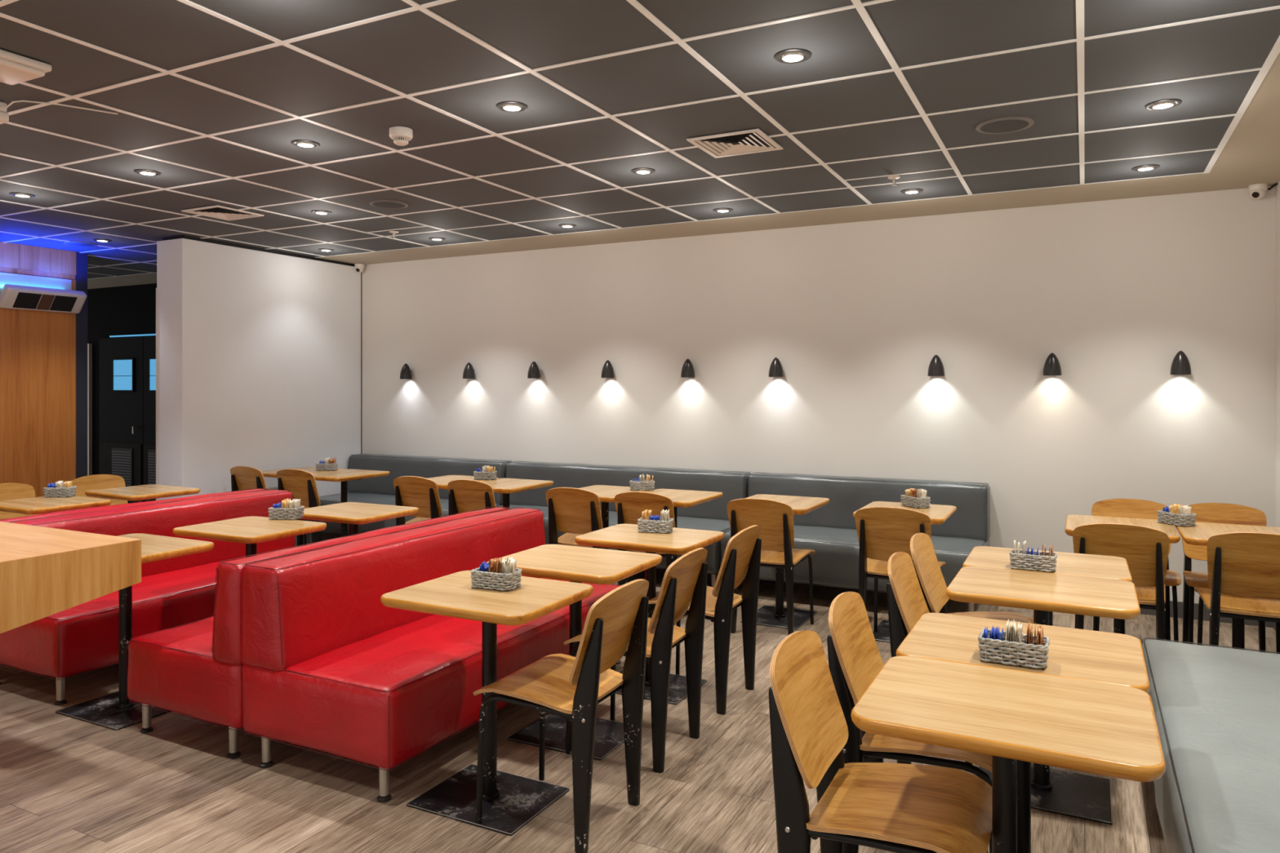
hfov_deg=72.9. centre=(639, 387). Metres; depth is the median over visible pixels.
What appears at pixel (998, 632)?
sachet
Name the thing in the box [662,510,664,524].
sachet
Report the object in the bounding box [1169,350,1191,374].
wall lamp
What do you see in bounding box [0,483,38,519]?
chair
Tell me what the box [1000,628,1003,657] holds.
sachet
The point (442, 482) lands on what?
cafe table
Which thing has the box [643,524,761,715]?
chair
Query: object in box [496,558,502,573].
sachet
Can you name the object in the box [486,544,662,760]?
cafe table
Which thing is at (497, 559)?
sachet
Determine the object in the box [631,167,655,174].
recessed light
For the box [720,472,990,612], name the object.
upholstered bench
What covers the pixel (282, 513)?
wicker basket
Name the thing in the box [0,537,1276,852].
floor
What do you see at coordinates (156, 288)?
trim
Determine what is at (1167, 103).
recessed light
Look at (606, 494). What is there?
cafe table
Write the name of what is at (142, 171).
recessed light
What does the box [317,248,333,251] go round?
recessed light
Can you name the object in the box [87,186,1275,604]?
wall
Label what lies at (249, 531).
cafe table
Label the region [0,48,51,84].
emergency light
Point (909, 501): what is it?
wicker basket
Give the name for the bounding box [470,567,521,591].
wicker basket
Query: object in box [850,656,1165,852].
cafe table
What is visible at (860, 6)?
grid
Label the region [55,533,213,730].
cafe table
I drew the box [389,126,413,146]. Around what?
smoke detector
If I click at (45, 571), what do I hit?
countertop
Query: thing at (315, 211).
recessed light
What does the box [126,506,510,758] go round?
upholstered bench
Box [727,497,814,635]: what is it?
chair
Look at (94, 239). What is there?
recessed light
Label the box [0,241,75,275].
wall panel
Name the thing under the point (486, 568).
sachet
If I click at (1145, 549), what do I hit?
chair
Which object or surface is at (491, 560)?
sachet
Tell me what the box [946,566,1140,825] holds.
cafe table
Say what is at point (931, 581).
chair
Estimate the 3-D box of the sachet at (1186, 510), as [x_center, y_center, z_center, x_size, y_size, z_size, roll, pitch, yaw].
[2.808,0.652,4.442,0.057,0.082,0.007,0,0,-11]
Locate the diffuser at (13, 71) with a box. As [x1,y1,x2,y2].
[0,57,44,84]
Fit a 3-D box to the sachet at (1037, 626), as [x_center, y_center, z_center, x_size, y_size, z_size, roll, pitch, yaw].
[1.019,0.647,2.221,0.006,0.078,0.056,0,0,23]
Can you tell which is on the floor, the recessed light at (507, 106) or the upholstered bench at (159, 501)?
the upholstered bench at (159, 501)
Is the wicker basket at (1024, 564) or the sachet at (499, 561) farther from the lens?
the wicker basket at (1024, 564)
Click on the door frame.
(89, 345)
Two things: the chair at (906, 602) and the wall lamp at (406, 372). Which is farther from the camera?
the wall lamp at (406, 372)
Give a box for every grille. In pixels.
[12,292,41,309]
[49,295,77,311]
[66,242,94,246]
[373,201,404,208]
[980,119,1029,133]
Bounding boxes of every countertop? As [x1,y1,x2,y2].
[0,521,141,633]
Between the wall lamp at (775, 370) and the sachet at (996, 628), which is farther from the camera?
the wall lamp at (775, 370)
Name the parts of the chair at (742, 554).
leg, seat, leg, leg, seat rail, backrest, leg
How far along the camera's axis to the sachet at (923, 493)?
5.12 m
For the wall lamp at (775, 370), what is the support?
attached to the wall at (855, 316)
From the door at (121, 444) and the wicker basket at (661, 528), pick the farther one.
the door at (121, 444)
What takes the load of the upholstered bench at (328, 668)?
on the floor
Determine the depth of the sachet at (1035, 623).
2.23 m
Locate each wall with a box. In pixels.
[0,266,75,515]
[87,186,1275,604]
[156,238,360,546]
[1275,181,1279,527]
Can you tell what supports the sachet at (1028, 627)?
in the wicker basket at (1010, 657)
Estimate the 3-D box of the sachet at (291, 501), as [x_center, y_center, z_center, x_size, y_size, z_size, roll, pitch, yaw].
[-1.892,0.654,4.706,0.005,0.081,0.056,0,0,9]
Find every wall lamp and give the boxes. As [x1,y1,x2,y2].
[400,363,412,378]
[462,362,475,378]
[527,361,540,378]
[600,360,614,377]
[680,358,694,377]
[768,357,783,377]
[927,354,944,376]
[1042,352,1062,375]
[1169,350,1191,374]
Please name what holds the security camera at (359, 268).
attached to the soffit
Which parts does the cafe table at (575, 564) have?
plate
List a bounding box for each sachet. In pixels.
[58,480,63,488]
[66,480,72,488]
[286,498,290,508]
[288,500,292,515]
[296,498,300,512]
[483,564,488,572]
[488,560,493,579]
[489,557,497,572]
[493,558,498,573]
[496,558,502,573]
[497,560,502,573]
[502,560,506,583]
[503,560,516,583]
[508,559,515,581]
[511,560,514,582]
[643,509,647,524]
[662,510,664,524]
[663,509,666,520]
[905,488,910,496]
[910,488,915,497]
[920,489,927,503]
[985,626,989,652]
[991,625,993,652]
[994,626,998,653]
[997,626,999,653]
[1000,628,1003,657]
[1005,618,1008,650]
[1007,620,1012,647]
[1009,623,1012,648]
[1011,619,1013,648]
[1013,540,1016,559]
[1013,620,1014,648]
[1013,622,1017,652]
[1015,622,1018,652]
[1017,542,1020,562]
[1017,622,1022,653]
[1018,622,1023,652]
[1023,540,1026,554]
[1026,622,1029,644]
[1027,625,1031,644]
[1031,626,1033,657]
[1034,622,1035,645]
[1035,626,1038,654]
[1038,626,1041,654]
[1040,627,1043,658]
[1172,503,1180,518]
[1182,506,1191,521]
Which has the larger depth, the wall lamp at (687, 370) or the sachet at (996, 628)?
the wall lamp at (687, 370)
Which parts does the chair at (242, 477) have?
leg, backrest, leg, leg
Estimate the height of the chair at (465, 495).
0.807 m
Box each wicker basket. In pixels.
[43,485,76,497]
[267,506,304,519]
[315,462,337,471]
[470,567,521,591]
[473,471,497,479]
[629,480,654,490]
[637,517,673,533]
[900,494,930,508]
[977,629,1049,670]
[1008,549,1057,572]
[1156,510,1196,526]
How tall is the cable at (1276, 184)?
0.035 m
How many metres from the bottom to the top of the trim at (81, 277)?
2.658 m
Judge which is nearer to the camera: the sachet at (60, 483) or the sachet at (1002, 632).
the sachet at (1002, 632)
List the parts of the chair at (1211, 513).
leg, leg, seat, backrest, leg, leg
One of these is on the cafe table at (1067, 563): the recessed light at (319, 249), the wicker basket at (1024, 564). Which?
the wicker basket at (1024, 564)
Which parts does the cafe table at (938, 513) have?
plate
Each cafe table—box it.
[0,496,111,514]
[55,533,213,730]
[84,484,199,502]
[173,515,326,557]
[261,466,344,546]
[299,502,418,536]
[311,469,389,537]
[380,570,593,835]
[427,475,497,515]
[482,478,553,507]
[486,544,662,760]
[574,524,724,704]
[579,484,654,549]
[644,488,722,616]
[740,493,829,630]
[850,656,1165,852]
[853,501,956,642]
[896,613,1150,852]
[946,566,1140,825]
[962,546,1132,626]
[1064,515,1180,634]
[1174,522,1279,649]
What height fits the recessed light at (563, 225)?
0.016 m
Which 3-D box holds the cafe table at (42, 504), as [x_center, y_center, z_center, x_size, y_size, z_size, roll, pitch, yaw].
[-3.708,1.079,5.411,0.600,0.730,0.500,0,0,28]
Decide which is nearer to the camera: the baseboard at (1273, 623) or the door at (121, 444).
the baseboard at (1273, 623)
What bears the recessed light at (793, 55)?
in the ceiling
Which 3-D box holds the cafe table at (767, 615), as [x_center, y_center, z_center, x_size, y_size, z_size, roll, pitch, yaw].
[0.875,1.079,5.427,0.500,0.730,0.600,0,0,27]
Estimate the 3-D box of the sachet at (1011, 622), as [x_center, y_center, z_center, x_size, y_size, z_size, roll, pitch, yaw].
[0.968,0.654,2.269,0.005,0.079,0.052,0,0,34]
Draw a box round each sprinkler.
[389,231,398,238]
[887,175,900,186]
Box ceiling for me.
[0,0,1279,279]
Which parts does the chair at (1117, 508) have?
leg, leg, backrest, leg, seat, leg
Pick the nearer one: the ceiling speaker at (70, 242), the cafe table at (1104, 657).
the cafe table at (1104, 657)
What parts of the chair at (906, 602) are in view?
leg, backrest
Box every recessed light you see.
[8,191,35,197]
[93,238,111,241]
[133,168,161,175]
[290,139,319,147]
[311,209,331,214]
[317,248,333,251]
[428,236,445,240]
[496,101,528,112]
[558,223,576,227]
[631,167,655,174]
[713,207,733,212]
[773,48,811,63]
[900,188,923,194]
[1131,164,1159,171]
[1145,98,1182,110]
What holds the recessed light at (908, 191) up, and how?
in the ceiling
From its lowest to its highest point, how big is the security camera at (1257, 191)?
0.088 m
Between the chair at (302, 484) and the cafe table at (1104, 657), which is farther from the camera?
the chair at (302, 484)
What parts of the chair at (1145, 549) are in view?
leg, backrest, seat rail, seat, leg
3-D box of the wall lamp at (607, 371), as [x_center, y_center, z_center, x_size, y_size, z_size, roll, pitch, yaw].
[-0.268,-0.153,7.229,0.112,0.150,0.112,0,0,-18]
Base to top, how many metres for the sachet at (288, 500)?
0.080 m
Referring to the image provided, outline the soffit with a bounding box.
[87,52,1279,288]
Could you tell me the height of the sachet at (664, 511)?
0.080 m
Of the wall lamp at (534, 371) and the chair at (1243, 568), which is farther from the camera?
the wall lamp at (534, 371)
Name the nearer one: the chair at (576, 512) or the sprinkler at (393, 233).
the chair at (576, 512)
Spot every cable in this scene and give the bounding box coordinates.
[0,100,117,124]
[1267,182,1277,190]
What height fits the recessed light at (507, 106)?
0.016 m
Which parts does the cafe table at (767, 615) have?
plate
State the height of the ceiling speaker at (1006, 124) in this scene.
0.009 m
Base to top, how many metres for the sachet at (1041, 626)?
0.079 m
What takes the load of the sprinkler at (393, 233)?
attached to the ceiling
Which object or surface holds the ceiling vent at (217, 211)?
in the ceiling
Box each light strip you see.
[0,272,71,290]
[109,333,155,337]
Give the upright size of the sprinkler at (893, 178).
0.050 m
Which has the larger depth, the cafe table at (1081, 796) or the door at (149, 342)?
the door at (149, 342)
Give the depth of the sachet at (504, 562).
3.06 m
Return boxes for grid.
[0,0,1279,279]
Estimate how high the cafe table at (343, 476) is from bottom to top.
0.730 m
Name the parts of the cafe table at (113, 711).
plate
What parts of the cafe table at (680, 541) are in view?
plate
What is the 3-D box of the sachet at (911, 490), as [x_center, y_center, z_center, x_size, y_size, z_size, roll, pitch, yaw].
[1.640,0.646,5.183,0.053,0.076,0.005,0,0,-24]
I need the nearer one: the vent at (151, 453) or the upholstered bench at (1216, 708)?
the upholstered bench at (1216, 708)
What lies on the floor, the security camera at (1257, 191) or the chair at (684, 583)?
the chair at (684, 583)
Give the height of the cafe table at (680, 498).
0.730 m
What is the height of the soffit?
0.062 m
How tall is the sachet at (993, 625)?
0.072 m
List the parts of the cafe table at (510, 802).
plate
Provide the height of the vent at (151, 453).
0.560 m
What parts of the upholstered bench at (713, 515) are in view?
seat, backrest, leg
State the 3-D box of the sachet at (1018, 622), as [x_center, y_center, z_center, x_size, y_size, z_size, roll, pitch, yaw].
[0.977,0.647,2.245,0.007,0.080,0.054,0,0,24]
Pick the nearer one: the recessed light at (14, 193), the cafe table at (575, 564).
the cafe table at (575, 564)
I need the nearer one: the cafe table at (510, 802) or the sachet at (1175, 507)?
the cafe table at (510, 802)
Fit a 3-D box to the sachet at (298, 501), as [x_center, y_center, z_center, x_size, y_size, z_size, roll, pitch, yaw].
[-1.853,0.648,4.699,0.004,0.081,0.055,0,0,3]
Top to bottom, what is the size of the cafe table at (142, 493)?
0.730 m
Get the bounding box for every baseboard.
[1140,600,1272,627]
[1272,622,1275,631]
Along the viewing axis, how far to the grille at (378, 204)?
5.72 m
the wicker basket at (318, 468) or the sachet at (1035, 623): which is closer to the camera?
the sachet at (1035, 623)
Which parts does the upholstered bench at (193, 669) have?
leg, seat, leg, backrest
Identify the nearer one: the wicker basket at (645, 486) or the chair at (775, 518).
the chair at (775, 518)
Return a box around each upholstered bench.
[0,488,268,522]
[0,489,295,705]
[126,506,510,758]
[241,507,621,802]
[305,453,511,542]
[497,461,751,587]
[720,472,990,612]
[1142,637,1279,852]
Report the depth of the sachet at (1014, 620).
2.23 m
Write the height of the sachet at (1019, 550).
0.084 m
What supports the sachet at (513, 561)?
in the wicker basket at (497, 582)
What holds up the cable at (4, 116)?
attached to the ceiling
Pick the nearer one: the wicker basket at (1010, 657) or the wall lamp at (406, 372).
the wicker basket at (1010, 657)
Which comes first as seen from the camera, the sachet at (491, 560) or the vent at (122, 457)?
the sachet at (491, 560)
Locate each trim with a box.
[75,252,87,478]
[155,288,158,500]
[163,235,354,266]
[360,272,361,453]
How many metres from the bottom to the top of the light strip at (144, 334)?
0.017 m
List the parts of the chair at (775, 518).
leg, backrest, seat rail, seat, leg, leg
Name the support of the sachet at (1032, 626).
in the wicker basket at (1010, 657)
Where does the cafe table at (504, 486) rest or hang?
on the floor
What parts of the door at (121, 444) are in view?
kick panel, pane, pane frame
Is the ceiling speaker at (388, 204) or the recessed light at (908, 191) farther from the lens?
the ceiling speaker at (388, 204)
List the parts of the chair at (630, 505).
leg, backrest, seat, seat rail, leg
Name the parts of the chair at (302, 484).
leg, backrest, leg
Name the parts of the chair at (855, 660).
leg, backrest, leg, seat, leg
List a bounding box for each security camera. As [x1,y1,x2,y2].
[354,263,364,272]
[1248,183,1267,199]
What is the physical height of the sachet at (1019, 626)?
0.083 m
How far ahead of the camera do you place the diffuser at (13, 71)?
3.20 m
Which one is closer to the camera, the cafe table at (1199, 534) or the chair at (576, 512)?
the cafe table at (1199, 534)
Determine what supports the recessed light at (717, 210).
in the ceiling
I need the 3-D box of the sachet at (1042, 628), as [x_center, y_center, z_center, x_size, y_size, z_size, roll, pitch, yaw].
[1.031,0.656,2.222,0.004,0.080,0.059,0,0,32]
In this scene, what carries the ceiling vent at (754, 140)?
in the ceiling
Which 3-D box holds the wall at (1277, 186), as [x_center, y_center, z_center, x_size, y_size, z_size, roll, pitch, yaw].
[1.721,0.115,0.901,0.200,2.658,9.575,0,0,27]
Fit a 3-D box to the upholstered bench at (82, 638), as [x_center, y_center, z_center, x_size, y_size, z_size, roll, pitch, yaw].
[-2.525,1.054,4.816,0.735,0.779,1.759,0,0,27]
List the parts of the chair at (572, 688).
leg, seat, leg, leg, seat rail, backrest, leg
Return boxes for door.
[98,336,143,503]
[143,335,155,501]
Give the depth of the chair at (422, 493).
6.23 m
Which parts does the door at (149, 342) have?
kick panel, pane frame, pane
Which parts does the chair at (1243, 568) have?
leg, leg, seat, backrest, seat rail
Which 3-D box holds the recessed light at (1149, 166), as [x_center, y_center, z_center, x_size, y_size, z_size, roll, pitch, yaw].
[2.792,-1.209,4.783,0.136,0.016,0.136,0,0,27]
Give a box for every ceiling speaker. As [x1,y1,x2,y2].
[62,240,97,246]
[368,200,408,208]
[975,116,1034,133]
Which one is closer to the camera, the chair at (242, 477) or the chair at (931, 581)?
the chair at (931, 581)
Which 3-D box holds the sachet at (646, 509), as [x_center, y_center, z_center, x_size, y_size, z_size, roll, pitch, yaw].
[0.027,0.646,4.291,0.005,0.077,0.052,0,0,20]
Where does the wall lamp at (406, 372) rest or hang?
attached to the wall at (855, 316)
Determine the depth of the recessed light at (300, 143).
4.29 m
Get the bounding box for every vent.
[111,447,133,486]
[147,449,155,484]
[181,204,264,220]
[686,128,782,158]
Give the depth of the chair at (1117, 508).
4.89 m
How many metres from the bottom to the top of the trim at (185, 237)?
0.030 m
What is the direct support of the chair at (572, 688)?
on the floor
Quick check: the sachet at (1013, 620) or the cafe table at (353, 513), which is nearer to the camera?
the sachet at (1013, 620)
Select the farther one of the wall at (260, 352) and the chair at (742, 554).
the wall at (260, 352)
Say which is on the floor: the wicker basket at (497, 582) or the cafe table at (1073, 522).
the cafe table at (1073, 522)
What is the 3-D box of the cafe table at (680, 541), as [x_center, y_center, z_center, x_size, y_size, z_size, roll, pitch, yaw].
[0.051,1.079,4.195,0.600,0.730,0.500,0,0,28]
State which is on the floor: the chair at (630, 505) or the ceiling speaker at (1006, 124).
the chair at (630, 505)
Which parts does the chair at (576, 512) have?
leg, backrest, seat, leg, leg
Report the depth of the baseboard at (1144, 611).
5.37 m
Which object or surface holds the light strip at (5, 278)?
attached to the wall at (37, 348)
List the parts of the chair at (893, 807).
leg, backrest, leg, leg, seat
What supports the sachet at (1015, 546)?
in the wicker basket at (1024, 564)
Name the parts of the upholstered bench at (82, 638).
leg, seat, backrest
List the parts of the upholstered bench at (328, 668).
leg, leg, backrest, seat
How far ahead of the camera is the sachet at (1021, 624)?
2.25 m
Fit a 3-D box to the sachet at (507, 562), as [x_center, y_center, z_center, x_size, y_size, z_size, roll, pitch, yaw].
[-0.460,0.653,3.067,0.054,0.081,0.005,0,0,-42]
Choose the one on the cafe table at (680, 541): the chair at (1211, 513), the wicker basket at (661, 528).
the wicker basket at (661, 528)
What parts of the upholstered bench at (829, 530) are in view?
seat, backrest, leg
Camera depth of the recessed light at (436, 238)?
7.04 m
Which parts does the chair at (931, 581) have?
leg, backrest, leg, seat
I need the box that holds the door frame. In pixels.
[87,343,92,475]
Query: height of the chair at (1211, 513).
0.807 m
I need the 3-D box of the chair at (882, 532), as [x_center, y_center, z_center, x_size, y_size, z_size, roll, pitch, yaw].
[1.448,1.041,4.815,0.417,0.807,0.492,0,0,28]
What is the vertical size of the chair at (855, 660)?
0.807 m
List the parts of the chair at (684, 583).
leg, seat, leg, leg, seat rail, backrest, leg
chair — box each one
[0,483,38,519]
[71,474,128,511]
[230,466,306,544]
[276,468,320,542]
[393,475,444,525]
[447,479,495,515]
[472,578,648,852]
[545,487,630,582]
[563,547,707,773]
[614,491,678,625]
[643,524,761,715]
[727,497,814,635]
[768,630,991,852]
[826,591,991,852]
[854,506,945,631]
[886,551,929,764]
[910,533,1033,623]
[1072,523,1169,640]
[1091,498,1181,642]
[1182,502,1279,654]
[1194,532,1279,645]
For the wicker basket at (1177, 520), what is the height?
0.062 m
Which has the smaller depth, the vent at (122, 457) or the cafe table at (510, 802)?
the cafe table at (510, 802)
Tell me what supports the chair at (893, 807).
on the floor
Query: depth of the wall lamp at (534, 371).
7.53 m
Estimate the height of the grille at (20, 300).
0.125 m
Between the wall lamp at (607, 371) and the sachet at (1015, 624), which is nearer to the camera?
the sachet at (1015, 624)
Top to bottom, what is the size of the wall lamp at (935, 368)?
0.150 m
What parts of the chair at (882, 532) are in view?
leg, leg, seat rail, backrest, seat, leg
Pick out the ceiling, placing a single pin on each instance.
(413, 51)
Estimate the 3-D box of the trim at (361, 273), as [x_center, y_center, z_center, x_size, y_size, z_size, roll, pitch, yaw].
[-2.758,-0.260,8.579,0.006,1.848,0.006,0,0,27]
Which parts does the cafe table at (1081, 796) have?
plate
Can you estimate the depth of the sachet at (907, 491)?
5.21 m
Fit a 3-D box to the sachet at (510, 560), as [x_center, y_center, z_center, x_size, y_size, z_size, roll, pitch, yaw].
[-0.455,0.651,3.074,0.004,0.085,0.061,0,0,15]
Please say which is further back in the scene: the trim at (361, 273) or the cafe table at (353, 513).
the trim at (361, 273)
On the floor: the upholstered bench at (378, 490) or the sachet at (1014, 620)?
the upholstered bench at (378, 490)
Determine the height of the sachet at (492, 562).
0.075 m
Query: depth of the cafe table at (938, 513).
5.06 m
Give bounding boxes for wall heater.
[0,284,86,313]
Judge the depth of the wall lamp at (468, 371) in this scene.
7.85 m
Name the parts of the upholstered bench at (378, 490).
seat, backrest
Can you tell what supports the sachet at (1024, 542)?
in the wicker basket at (1024, 564)
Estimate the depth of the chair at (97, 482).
6.31 m
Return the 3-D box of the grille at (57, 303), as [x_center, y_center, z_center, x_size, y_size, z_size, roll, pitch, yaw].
[-5.018,-0.728,7.539,0.100,0.125,0.180,0,0,27]
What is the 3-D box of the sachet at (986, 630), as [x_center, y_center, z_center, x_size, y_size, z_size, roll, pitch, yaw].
[0.916,0.670,2.285,0.006,0.066,0.045,0,0,28]
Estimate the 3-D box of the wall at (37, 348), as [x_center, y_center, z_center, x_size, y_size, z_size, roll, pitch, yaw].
[-6.997,0.115,4.379,0.350,2.658,7.800,0,0,27]
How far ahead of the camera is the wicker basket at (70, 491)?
5.61 m
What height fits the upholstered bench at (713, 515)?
0.796 m
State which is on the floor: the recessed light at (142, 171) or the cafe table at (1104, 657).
the cafe table at (1104, 657)
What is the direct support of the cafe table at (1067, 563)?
on the floor
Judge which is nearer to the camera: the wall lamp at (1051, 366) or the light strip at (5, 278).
the wall lamp at (1051, 366)
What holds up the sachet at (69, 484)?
in the wicker basket at (70, 491)
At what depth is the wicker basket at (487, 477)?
6.66 m
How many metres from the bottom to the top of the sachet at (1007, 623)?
0.083 m
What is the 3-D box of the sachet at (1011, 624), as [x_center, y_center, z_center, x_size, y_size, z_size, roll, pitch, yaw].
[0.967,0.655,2.257,0.005,0.080,0.054,0,0,26]

